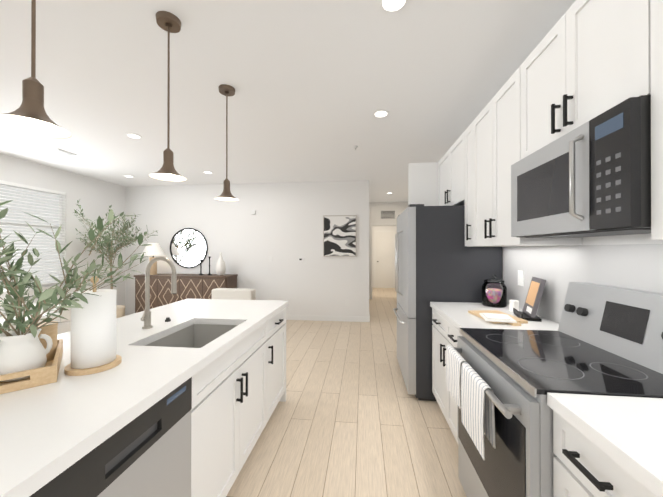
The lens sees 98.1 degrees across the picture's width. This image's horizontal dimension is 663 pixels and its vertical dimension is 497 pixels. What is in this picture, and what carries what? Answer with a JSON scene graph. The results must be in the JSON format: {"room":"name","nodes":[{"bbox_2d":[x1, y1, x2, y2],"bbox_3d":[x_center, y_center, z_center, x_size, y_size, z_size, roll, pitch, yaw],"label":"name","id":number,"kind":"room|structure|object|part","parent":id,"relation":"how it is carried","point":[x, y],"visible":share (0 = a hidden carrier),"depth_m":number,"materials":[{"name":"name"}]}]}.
{"room":"kitchen","nodes":[
{"label":"kitchen","id":0,"kind":"room"},
{"bbox_2d":[0,153,125,305],"bbox_3d":[-4.848,0.027,2.164,0.120,2.720,7.900,0,0,6],"label":"wall","id":1,"kind":"structure","parent":0,"point":[97,198],"depth_m":5.12,"materials":[{"name":"white paint"}]},
{"bbox_2d":[0,184,64,290],"bbox_3d":[-4.668,-0.169,3.568,0.130,1.580,2.670,0,0,6],"label":"window","id":2,"kind":"structure","parent":1,"relation":"in","point":[14,195],"depth_m":4.49,"materials":[{"name":"white plastic"}]},
{"bbox_2d":[0,180,65,288],"bbox_3d":[-4.630,-0.203,3.564,0.045,1.502,2.570,0,0,6],"label":"window blinds","id":3,"kind":"object","parent":2,"relation":"attached to","point":[27,187],"visible":0.81,"depth_m":4.42,"materials":[{"name":"white plastic"}]},
{"bbox_2d":[125,180,368,316],"bbox_3d":[-1.869,0.038,5.869,5.230,2.720,0.120,0,0,6],"label":"wall","id":4,"kind":"structure","parent":0,"point":[283,226],"depth_m":5.74,"materials":[{"name":"white paint"}]},
{"bbox_2d":[170,228,207,267],"bbox_3d":[-2.935,-0.021,5.913,0.824,0.824,0.022,0,0,6],"label":"round mirror","id":5,"kind":"object","parent":4,"relation":"attached to","point":[188,247],"visible":0.96,"depth_m":5.91,"materials":[{"name":"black mirror"}]},
{"bbox_2d":[125,311,369,321],"bbox_3d":[-1.795,1.348,5.788,5.093,0.100,0.014,0,0,6],"label":"baseboard","id":6,"kind":"structure","parent":4,"relation":"attached to","point":[330,318],"depth_m":5.60,"materials":[{"name":"white wood"}]},
{"bbox_2d":[269,256,348,305],"bbox_3d":[-0.455,0.618,5.646,1.610,0.960,0.006,0,0,6],"label":"switch plates","id":7,"kind":"object","parent":4,"relation":"attached to","point":[346,301],"visible":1,"depth_m":5.56,"materials":[{"name":"white plastic"}]},
{"bbox_2d":[323,215,356,256],"bbox_3d":[0.161,-0.253,5.569,0.650,0.800,0.030,0,0,6],"label":"framed abstract artwork","id":8,"kind":"object","parent":4,"relation":"attached to","point":[339,235],"visible":1,"depth_m":5.55,"materials":[{"name":"grey"}]},
{"bbox_2d":[0,0,575,201],"bbox_3d":[-1.413,-1.376,4.354,6.470,0.100,13.240,0,0,6],"label":"ceiling","id":9,"kind":"structure","parent":0,"point":[315,84],"depth_m":2.27,"materials":[{"name":"white paint"}]},
{"bbox_2d":[0,0,70,138],"bbox_3d":[-1.024,-0.877,0.990,0.194,0.920,0.194,0,0,6],"label":"pendant light","id":10,"kind":"object","parent":9,"relation":"hanging from","point":[29,116],"visible":1,"depth_m":0.98,"materials":[{"name":"brown metal"}]},
{"bbox_3d":[-1.024,-0.459,0.989,0.048,0.058,0.047,0,0,6],"label":"bulb","id":11,"kind":"part","parent":10,"relation":"part of","materials":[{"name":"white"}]},
{"bbox_2d":[32,148,75,155],"bbox_3d":[-3.788,-1.318,3.937,0.400,0.015,0.250,0,0,6],"label":"ceiling vent","id":12,"kind":"object","parent":9,"relation":"in","point":[55,152],"visible":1,"depth_m":3.91,"materials":[{"name":"white"}]},
{"bbox_2d":[125,133,141,138],"bbox_3d":[-2.320,-1.325,3.378,0.170,0.008,0.170,0,0,6],"label":"recessed light","id":13,"kind":"object","parent":9,"relation":"in","point":[133,135],"visible":1,"depth_m":3.37,"materials":[{"name":"white"}]},
{"bbox_2d":[149,11,186,181],"bbox_3d":[-0.949,-0.875,1.676,0.194,0.920,0.194,0,0,6],"label":"pendant light","id":14,"kind":"object","parent":9,"relation":"hanging from","point":[169,22],"visible":1,"depth_m":1.67,"materials":[{"name":"brown metal"}]},
{"bbox_2d":[214,84,238,200],"bbox_3d":[-0.870,-0.872,2.391,0.194,0.920,0.194,0,0,6],"label":"pendant light","id":15,"kind":"object","parent":9,"relation":"hanging from","point":[226,91],"visible":1,"depth_m":2.38,"materials":[{"name":"brown metal"}]},
{"bbox_2d":[372,109,389,117],"bbox_3d":[0.486,-1.327,2.826,0.170,0.008,0.170,0,0,6],"label":"recessed light","id":16,"kind":"object","parent":9,"relation":"in","point":[382,113],"visible":1,"depth_m":2.81,"materials":[{"name":"white"}]},
{"bbox_2d":[378,0,409,13],"bbox_3d":[0.335,-1.331,1.545,0.170,0.008,0.170,0,0,6],"label":"recessed light","id":17,"kind":"object","parent":9,"relation":"in","point":[391,6],"visible":1,"depth_m":1.57,"materials":[{"name":"white plastic"}]},
{"bbox_2d":[125,288,466,496],"bbox_3d":[-1.413,1.444,4.345,6.470,0.100,13.240,0,0,6],"label":"floor","id":18,"kind":"structure","parent":0,"point":[350,417],"depth_m":2.22,"materials":[{"name":"brown wood"}]},
{"bbox_2d":[0,288,70,343],"bbox_3d":[-4.169,0.959,2.941,0.940,0.860,2.300,0,0,6],"label":"sofa","id":19,"kind":"object","parent":18,"relation":"on","point":[64,325],"visible":0.04,"depth_m":3.85,"materials":[{"name":"white fabric"}]},
{"bbox_2d":[74,200,157,317],"bbox_3d":[-3.839,0.288,5.028,1.182,2.214,0.909,0,0,6],"label":"tree","id":20,"kind":"object","parent":18,"relation":"on","point":[120,309],"visible":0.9,"depth_m":5.01,"materials":[{"name":"green plant"}]},
{"bbox_3d":[-3.909,1.215,5.105,0.410,0.360,0.410,0,0,6],"label":"planter","id":21,"kind":"part","parent":20,"relation":"part of","materials":[{"name":"beige"}]},
{"bbox_2d":[20,304,288,496],"bbox_3d":[-0.894,0.946,1.025,0.670,0.875,3.310,0,0,6],"label":"kitchen island","id":22,"kind":"object","parent":18,"relation":"on","point":[183,398],"depth_m":1.28,"materials":[{"name":"white"}]},
{"bbox_2d":[30,377,191,496],"bbox_3d":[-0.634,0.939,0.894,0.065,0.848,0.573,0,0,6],"label":"dishwasher","id":23,"kind":"object","parent":22,"relation":"in","point":[151,455],"depth_m":0.93,"materials":[{"name":"silver metal"}]},
{"bbox_2d":[0,300,287,496],"bbox_3d":[-1.066,0.488,1.037,0.987,0.040,3.332,0,0,6],"label":"island countertop","id":24,"kind":"structure","parent":22,"relation":"on","point":[43,427],"depth_m":0.94,"materials":[{"name":"white stone"}]},
{"bbox_2d":[0,200,154,393],"bbox_3d":[-1.169,0.135,0.940,1.040,0.664,1.050,0,0,6],"label":"potted plant","id":25,"kind":"object","parent":24,"relation":"on","point":[31,352],"visible":0.98,"depth_m":1.01,"materials":[{"name":"green plant"}]},
{"bbox_2d":[64,276,121,375],"bbox_3d":[-0.946,0.288,1.149,0.176,0.359,0.176,0,0,6],"label":"paper towel","id":26,"kind":"object","parent":24,"relation":"on","point":[93,335],"visible":0.88,"depth_m":1.09,"materials":[{"name":"white paper"}]},
{"bbox_2d":[141,256,176,328],"bbox_3d":[-1.014,0.257,1.771,0.212,0.426,0.232,0,0,6],"label":"faucet","id":27,"kind":"object","parent":24,"relation":"on","point":[167,323],"depth_m":1.71,"materials":[{"name":"silver metal"}]},
{"bbox_2d":[145,324,237,347],"bbox_3d":[-0.779,0.612,1.654,0.432,0.204,0.596,0,0,6],"label":"sink","id":28,"kind":"object","parent":24,"relation":"in","point":[188,335],"depth_m":1.94,"materials":[{"name":"silver metal"}]},
{"bbox_2d":[134,274,237,312],"bbox_3d":[-2.856,0.953,5.673,1.900,0.890,0.442,0,0,6],"label":"sideboard","id":29,"kind":"object","parent":18,"relation":"on","point":[193,286],"visible":0.6,"depth_m":5.48,"materials":[{"name":"brown wood"}]},
{"bbox_2d":[140,243,164,274],"bbox_3d":[-3.558,0.193,5.743,0.430,0.629,0.430,0,0,6],"label":"table lamp","id":30,"kind":"object","parent":29,"relation":"on","point":[153,249],"visible":0.9,"depth_m":5.67,"materials":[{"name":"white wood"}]},
{"bbox_3d":[-3.558,0.003,5.744,0.430,0.250,0.430,0,0,6],"label":"lamp shade","id":31,"kind":"part","parent":30,"relation":"part of","materials":[{"name":"white fabric"}]},
{"bbox_2d":[199,255,202,274],"bbox_3d":[-2.570,0.307,5.664,0.080,0.399,0.080,0,0,6],"label":"candlestick","id":32,"kind":"object","parent":29,"relation":"on","point":[200,265],"visible":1,"depth_m":5.65,"materials":[{"name":"black metal"}]},
{"bbox_2d":[207,252,211,274],"bbox_3d":[-2.391,0.277,5.644,0.080,0.459,0.080,0,0,6],"label":"candlestick","id":33,"kind":"object","parent":29,"relation":"on","point":[209,257],"visible":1,"depth_m":5.63,"materials":[{"name":"black metal"}]},
{"bbox_2d":[216,252,225,274],"bbox_3d":[-2.163,0.287,5.619,0.190,0.440,0.190,0,0,6],"label":"vase","id":34,"kind":"object","parent":29,"relation":"on","point":[220,267],"visible":1,"depth_m":5.56,"materials":[{"name":"white ceramic"}]},
{"bbox_2d":[212,288,255,299],"bbox_3d":[-1.736,1.045,4.785,0.730,0.700,0.700,0,0,6],"label":"chair","id":35,"kind":"object","parent":18,"relation":"on","point":[236,293],"visible":0.08,"depth_m":4.94,"materials":[{"name":"white fabric"}]},
{"bbox_2d":[393,204,501,400],"bbox_3d":[1.127,0.489,3.045,0.876,1.800,0.910,0,0,6],"label":"fridge","id":36,"kind":"object","parent":18,"relation":"on","point":[437,259],"visible":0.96,"depth_m":2.62,"materials":[{"name":"grey metal"}]},
{"bbox_2d":[432,310,566,442],"bbox_3d":[1.158,0.949,2.101,0.614,0.876,0.896,0,0,6],"label":"base cabinet","id":37,"kind":"object","parent":18,"relation":"on","point":[443,334],"depth_m":2.25,"materials":[{"name":"white wood"}]},
{"bbox_2d":[430,302,558,333],"bbox_3d":[1.149,0.491,2.104,0.632,0.040,0.896,0,0,6],"label":"countertop","id":38,"kind":"structure","parent":37,"relation":"on","point":[456,313],"depth_m":1.95,"materials":[{"name":"white stone"}]},
{"bbox_2d":[482,275,506,307],"bbox_3d":[1.355,0.343,2.398,0.184,0.257,0.184,0,0,6],"label":"candy jar","id":39,"kind":"object","parent":38,"relation":"on","point":[494,297],"visible":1,"depth_m":2.35,"materials":[{"name":"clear glass"}]},
{"bbox_3d":[1.355,0.245,2.399,0.152,0.061,0.152,0,0,6],"label":"lid","id":40,"kind":"part","parent":39,"relation":"part of","materials":[{"name":"black plastic"}]},
{"bbox_2d":[468,310,527,325],"bbox_3d":[1.122,0.453,1.952,0.267,0.034,0.395,0,0,6],"label":"cutting board","id":41,"kind":"object","parent":38,"relation":"on","point":[495,317],"visible":1,"depth_m":1.86,"materials":[{"name":"white wood"}]},
{"bbox_2d":[509,300,518,310],"bbox_3d":[1.393,0.431,2.198,0.066,0.079,0.066,0,0,6],"label":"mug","id":42,"kind":"object","parent":38,"relation":"on","point":[513,304],"visible":0.92,"depth_m":2.17,"materials":[{"name":"white ceramic"}]},
{"bbox_2d":[513,277,545,321],"bbox_3d":[1.357,0.333,1.978,0.141,0.275,0.220,0,0,20],"label":"cookbook","id":43,"kind":"object","parent":38,"relation":"on","point":[533,298],"visible":0.98,"depth_m":1.92,"materials":[{"name":"grey"}]},
{"bbox_2d":[446,282,662,496],"bbox_3d":[0.998,0.784,1.287,0.755,1.200,0.749,0,0,6],"label":"range","id":44,"kind":"object","parent":18,"relation":"on","point":[602,340],"visible":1,"depth_m":1.19,"materials":[{"name":"silver metal"}]},
{"bbox_2d":[549,406,617,496],"bbox_3d":[1.004,0.945,0.708,0.614,0.876,0.390,0,0,6],"label":"base cabinet","id":45,"kind":"object","parent":18,"relation":"on","point":[579,470],"depth_m":0.82,"materials":[{"name":"white wood"}]},
{"bbox_2d":[547,393,662,496],"bbox_3d":[0.888,0.483,-0.260,0.632,0.040,2.343,0,0,6],"label":"countertop","id":46,"kind":"structure","parent":45,"relation":"on","point":[629,430],"depth_m":0.76,"materials":[{"name":"white stone"}]},
{"bbox_2d":[618,470,653,496],"bbox_3d":[0.939,0.943,0.118,0.614,0.876,1.024,0,0,6],"label":"base cabinet","id":47,"kind":"object","parent":18,"relation":"on","point":[627,487],"depth_m":0.67,"materials":[{"name":"white wood"}]},
{"bbox_2d":[372,226,396,287],"bbox_3d":[1.847,0.053,10.590,1.120,2.720,0.120,0,0,6],"label":"wall","id":48,"kind":"structure","parent":0,"point":[384,228],"depth_m":10.56,"materials":[{"name":"white paint"}]},
{"bbox_2d":[374,230,394,287],"bbox_3d":[1.925,0.363,10.474,0.760,2.100,0.088,0,0,6],"label":"door","id":49,"kind":"structure","parent":48,"relation":"in","point":[384,258],"depth_m":10.48,"materials":[{"name":"white wood"}]},
{"bbox_2d":[369,202,407,294],"bbox_3d":[1.573,0.045,8.105,1.120,2.720,0.120,0,0,6],"label":"wall","id":50,"kind":"structure","parent":0,"point":[375,208],"depth_m":8.07,"materials":[{"name":"white paint"}]},
{"bbox_2d":[369,223,396,298],"bbox_3d":[1.550,0.340,8.037,1.049,2.130,0.015,0,0,6],"label":"door frame","id":51,"kind":"structure","parent":50,"relation":"attached to","point":[371,224],"depth_m":8.08,"materials":[{"name":"white wood"}]},
{"bbox_2d":[380,210,395,218],"bbox_3d":[1.575,-0.965,8.038,0.420,0.260,0.015,0,0,6],"label":"air vent","id":52,"kind":"object","parent":50,"relation":"in","point":[387,214],"visible":1,"depth_m":8.03,"materials":[{"name":"white metal"}]},
{"bbox_2d":[502,233,662,321],"bbox_3d":[1.743,0.033,4.001,0.120,2.720,13.240,0,0,6],"label":"wall","id":53,"kind":"structure","parent":0,"point":[625,239],"depth_m":1.42,"materials":[{"name":"white paint"}]},
{"bbox_2d":[436,137,459,205],"bbox_3d":[1.403,-0.748,3.017,0.327,0.614,0.920,0,0,6],"label":"upper cabinet","id":54,"kind":"object","parent":53,"relation":"attached to","point":[448,167],"depth_m":3.02,"materials":[{"name":"white wood"}]},
{"bbox_2d":[460,128,467,246],"bbox_3d":[1.342,-0.540,2.459,0.327,1.034,0.313,0,0,6],"label":"upper cabinet","id":55,"kind":"object","parent":53,"relation":"attached to","point":[464,137],"depth_m":2.57,"materials":[{"name":"white wood"}]},
{"bbox_2d":[468,62,581,246],"bbox_3d":[1.291,-0.541,2.000,0.327,1.034,0.837,0,0,6],"label":"upper cabinet","id":56,"kind":"object","parent":53,"relation":"attached to","point":[496,135],"depth_m":1.96,"materials":[{"name":"white wood"}]},
{"bbox_2d":[504,244,662,323],"bbox_3d":[1.299,0.221,0.539,0.003,0.491,4.020,0,0,6],"label":"tile backsplash","id":57,"kind":"structure","parent":53,"relation":"attached to","point":[558,269],"depth_m":1.68,"materials":[{"name":"white tile"}]},
{"bbox_2d":[518,270,523,285],"bbox_3d":[1.483,0.227,2.256,0.006,0.120,0.075,0,0,6],"label":"outlet","id":58,"kind":"object","parent":57,"relation":"attached to","point":[520,277],"visible":1,"depth_m":2.23,"materials":[{"name":"white plastic"}]},
{"bbox_2d":[524,0,647,157],"bbox_3d":[1.210,-0.776,1.268,0.327,0.569,0.751,0,0,6],"label":"upper cabinet","id":59,"kind":"object","parent":53,"relation":"attached to","point":[585,61],"depth_m":1.19,"materials":[{"name":"white wood"}]},
{"bbox_2d":[511,95,650,237],"bbox_3d":[1.162,-0.276,1.272,0.423,0.424,0.747,0,0,6],"label":"microwave","id":60,"kind":"object","parent":59,"relation":"attached to","point":[591,178],"visible":1,"depth_m":1.08,"materials":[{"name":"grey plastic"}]},
{"bbox_2d":[648,0,662,239],"bbox_3d":[1.118,-0.546,0.435,0.327,1.034,1.036,0,0,6],"label":"upper cabinet","id":61,"kind":"object","parent":53,"relation":"attached to","point":[655,7],"depth_m":0.89,"materials":[{"name":"white wood"}]}
]}

